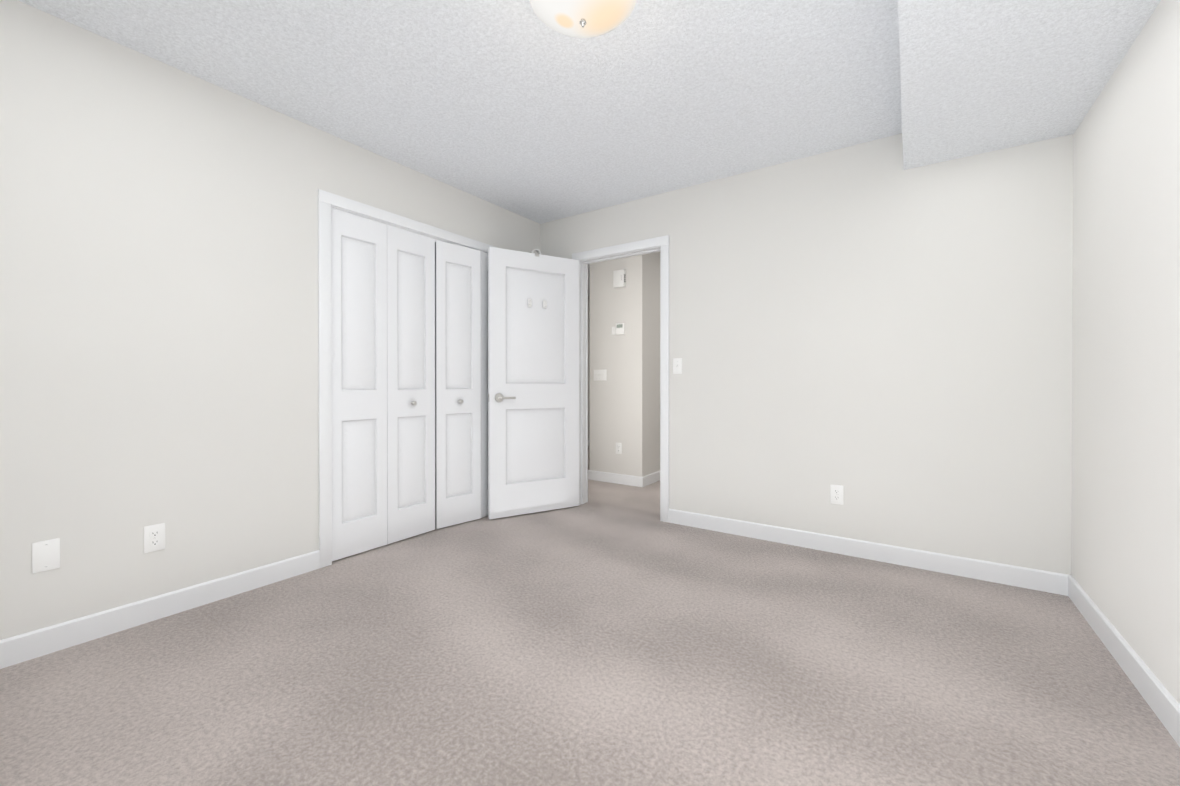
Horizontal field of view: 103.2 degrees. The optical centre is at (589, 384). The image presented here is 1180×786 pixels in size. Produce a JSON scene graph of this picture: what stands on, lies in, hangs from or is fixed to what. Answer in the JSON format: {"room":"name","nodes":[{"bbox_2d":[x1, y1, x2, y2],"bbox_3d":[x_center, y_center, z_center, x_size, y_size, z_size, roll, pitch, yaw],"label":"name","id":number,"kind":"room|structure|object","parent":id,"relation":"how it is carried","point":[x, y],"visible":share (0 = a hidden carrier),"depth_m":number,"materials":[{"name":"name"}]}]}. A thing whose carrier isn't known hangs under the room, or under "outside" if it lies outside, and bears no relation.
{"room":"empty bedroom","nodes":[
{"label":"empty bedroom","id":0,"kind":"room"},
{"bbox_2d":[0,0,539,639],"bbox_3d":[-1.511,-0.199,2.699,0.115,2.440,3.615,0,0,34],"label":"wall","id":1,"kind":"structure","parent":0,"point":[158,292],"depth_m":2.03,"materials":[{"name":"paint"}]},
{"bbox_2d":[32,538,59,573],"bbox_3d":[-2.070,0.651,1.780,0.007,0.115,0.070,0,0,34],"label":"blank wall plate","id":2,"kind":"object","parent":1,"relation":"attached to","point":[45,555],"visible":1,"depth_m":1.78,"materials":[{"name":"white plastic"}]},
{"bbox_2d":[144,523,164,552],"bbox_3d":[-1.894,0.668,2.035,0.008,0.115,0.070,0,0,34],"label":"electrical outlet","id":3,"kind":"object","parent":1,"relation":"attached to","point":[154,537],"visible":1,"depth_m":2.03,"materials":[{"name":"white plastic"}]},
{"bbox_2d":[0,550,319,668],"bbox_3d":[-1.960,0.974,1.936,0.013,0.100,1.609,0,0,34],"label":"baseboard","id":4,"kind":"structure","parent":1,"relation":"attached to","point":[20,648],"depth_m":2.00,"materials":[{"name":"white wood"}]},
{"bbox_2d":[331,205,468,247],"bbox_3d":[-1.117,-0.007,3.275,0.115,2.050,1.476,0,0,34],"label":"door frame","id":5,"kind":"structure","parent":1,"relation":"attached to","point":[381,222],"depth_m":2.96,"materials":[{"name":"white wood"}]},
{"bbox_2d":[318,189,497,567],"bbox_3d":[-1.063,-0.033,3.238,0.016,2.103,1.562,0,0,34],"label":"trim","id":6,"kind":"structure","parent":1,"relation":"attached to","point":[326,200],"depth_m":2.62,"materials":[{"name":"white wood"}]},
{"bbox_2d":[331,209,487,560],"bbox_3d":[-1.061,0.002,3.239,0.092,2.012,1.438,0,0,34],"label":"bifold closet door","id":7,"kind":"structure","parent":1,"relation":"in","point":[409,340],"depth_m":3.05,"materials":[{"name":"white wood"}]},
{"bbox_2d":[18,0,901,295],"bbox_3d":[0.199,-1.463,3.530,5.190,0.080,6.930,0,0,34],"label":"ceiling","id":8,"kind":"structure","parent":0,"point":[518,108],"depth_m":2.17,"materials":[{"name":"white paint"}]},
{"bbox_2d":[529,0,636,37],"bbox_3d":[-0.025,-1.348,1.679,0.392,0.133,0.392,0,0,34],"label":"flush-mount light","id":9,"kind":"object","parent":8,"relation":"attached to","point":[583,18],"visible":1,"depth_m":1.68,"materials":[{"name":"white glass"}]},
{"bbox_2d":[588,296,589,439],"bbox_3d":[-0.840,-0.217,6.509,0.115,2.440,3.200,0,0,34],"label":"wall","id":10,"kind":"structure","parent":0,"point":[588,367],"depth_m":7.61,"materials":[{"name":"paint"}]},
{"bbox_2d":[0,446,1179,785],"bbox_3d":[0.199,1.047,3.542,5.190,0.060,6.930,0,0,34],"label":"floor","id":11,"kind":"structure","parent":0,"point":[612,634],"depth_m":1.63,"materials":[{"name":"carpet"}]},
{"bbox_2d":[590,252,659,476],"bbox_3d":[0.645,-0.211,5.364,0.630,2.440,1.380,0,0,34],"label":"wall pier","id":12,"kind":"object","parent":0,"point":[625,403],"visible":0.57,"depth_m":4.78,"materials":[{"name":"paint"}]},
{"bbox_2d":[594,369,606,380],"bbox_3d":[0.102,-0.099,4.889,0.162,0.115,0.018,0,0,34],"label":"light switch","id":13,"kind":"object","parent":12,"relation":"attached to","point":[600,375],"visible":1,"depth_m":4.89,"materials":[{"name":"white plastic"}]},
{"bbox_2d":[588,470,642,486],"bbox_3d":[0.252,0.961,4.795,0.656,0.100,0.013,0,0,34],"label":"baseboard","id":14,"kind":"structure","parent":12,"relation":"attached to","point":[624,479],"depth_m":4.78,"materials":[{"name":"white wood"}]},
{"bbox_2d":[612,323,624,334],"bbox_3d":[0.283,-0.564,4.758,0.155,0.120,0.026,0,0,34],"label":"thermostat","id":15,"kind":"object","parent":12,"relation":"attached to","point":[619,329],"visible":1,"depth_m":4.74,"materials":[{"name":"white plastic"}]},
{"bbox_2d":[616,443,621,453],"bbox_3d":[0.292,0.651,4.769,0.070,0.115,0.008,0,0,34],"label":"outlet","id":16,"kind":"object","parent":12,"relation":"attached to","point":[618,448],"visible":1,"depth_m":4.76,"materials":[{"name":"white plastic"}]},
{"bbox_2d":[613,269,625,287],"bbox_3d":[0.299,-1.069,4.730,0.121,0.170,0.051,0,0,34],"label":"box","id":17,"kind":"object","parent":12,"relation":"attached to","point":[619,278],"visible":1,"depth_m":4.71,"materials":[{"name":"white plastic"}]},
{"bbox_2d":[643,471,659,486],"bbox_3d":[0.911,0.959,5.188,0.013,0.100,1.380,0,0,34],"label":"baseboard","id":18,"kind":"structure","parent":12,"relation":"attached to","point":[651,478],"depth_m":4.76,"materials":[{"name":"white wood"}]},
{"bbox_2d":[540,133,1072,574],"bbox_3d":[0.317,-0.204,3.708,5.190,2.440,0.115,0,0,34],"label":"wall","id":19,"kind":"structure","parent":0,"point":[878,332],"depth_m":2.71,"materials":[{"name":"paint"}]},
{"bbox_2d":[488,247,578,518],"bbox_3d":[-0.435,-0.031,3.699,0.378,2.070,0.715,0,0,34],"label":"door","id":20,"kind":"structure","parent":19,"relation":"in","point":[533,382],"depth_m":3.66,"materials":[{"name":"white wood"}]},
{"bbox_2d":[572,235,668,521],"bbox_3d":[0.253,-0.042,3.752,0.887,2.116,0.147,0,0,34],"label":"door frame","id":21,"kind":"structure","parent":19,"relation":"attached to","point":[662,242],"depth_m":3.62,"materials":[{"name":"white wood"}]},
{"bbox_2d":[673,358,681,373],"bbox_3d":[0.635,-0.135,3.409,0.070,0.115,0.018,0,0,34],"label":"light switch","id":22,"kind":"object","parent":19,"relation":"attached to","point":[677,365],"visible":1,"depth_m":3.41,"materials":[{"name":"white plastic"}]},
{"bbox_2d":[830,484,843,504],"bbox_3d":[1.494,0.666,2.830,0.070,0.115,0.008,0,0,34],"label":"electrical outlet","id":23,"kind":"object","parent":19,"relation":"attached to","point":[836,494],"visible":1,"depth_m":2.83,"materials":[{"name":"white plastic"}]},
{"bbox_2d":[668,509,1071,595],"bbox_3d":[1.454,0.970,2.856,2.114,0.100,0.013,0,0,34],"label":"baseboard","id":24,"kind":"structure","parent":19,"relation":"attached to","point":[1034,579],"depth_m":2.67,"materials":[{"name":"white wood"}]},
{"bbox_2d":[898,0,1160,169],"bbox_3d":[1.060,-1.306,1.002,0.680,0.210,3.500,0,0,34],"label":"ceiling","id":25,"kind":"structure","parent":0,"point":[980,76],"depth_m":1.78,"materials":[{"name":"white paint"}]},
{"bbox_2d":[1071,0,1179,704],"bbox_3d":[2.292,-0.197,2.102,0.115,2.440,6.930,0,0,34],"label":"wall","id":26,"kind":"structure","parent":0,"point":[1125,553],"depth_m":1.65,"materials":[{"name":"paint"}]},
{"bbox_2d":[1068,575,1179,746],"bbox_3d":[1.335,0.979,0.824,0.013,0.100,3.500,0,0,34],"label":"baseboard","id":27,"kind":"structure","parent":26,"relation":"attached to","point":[1161,701],"depth_m":1.62,"materials":[{"name":"white wood"}]}
]}

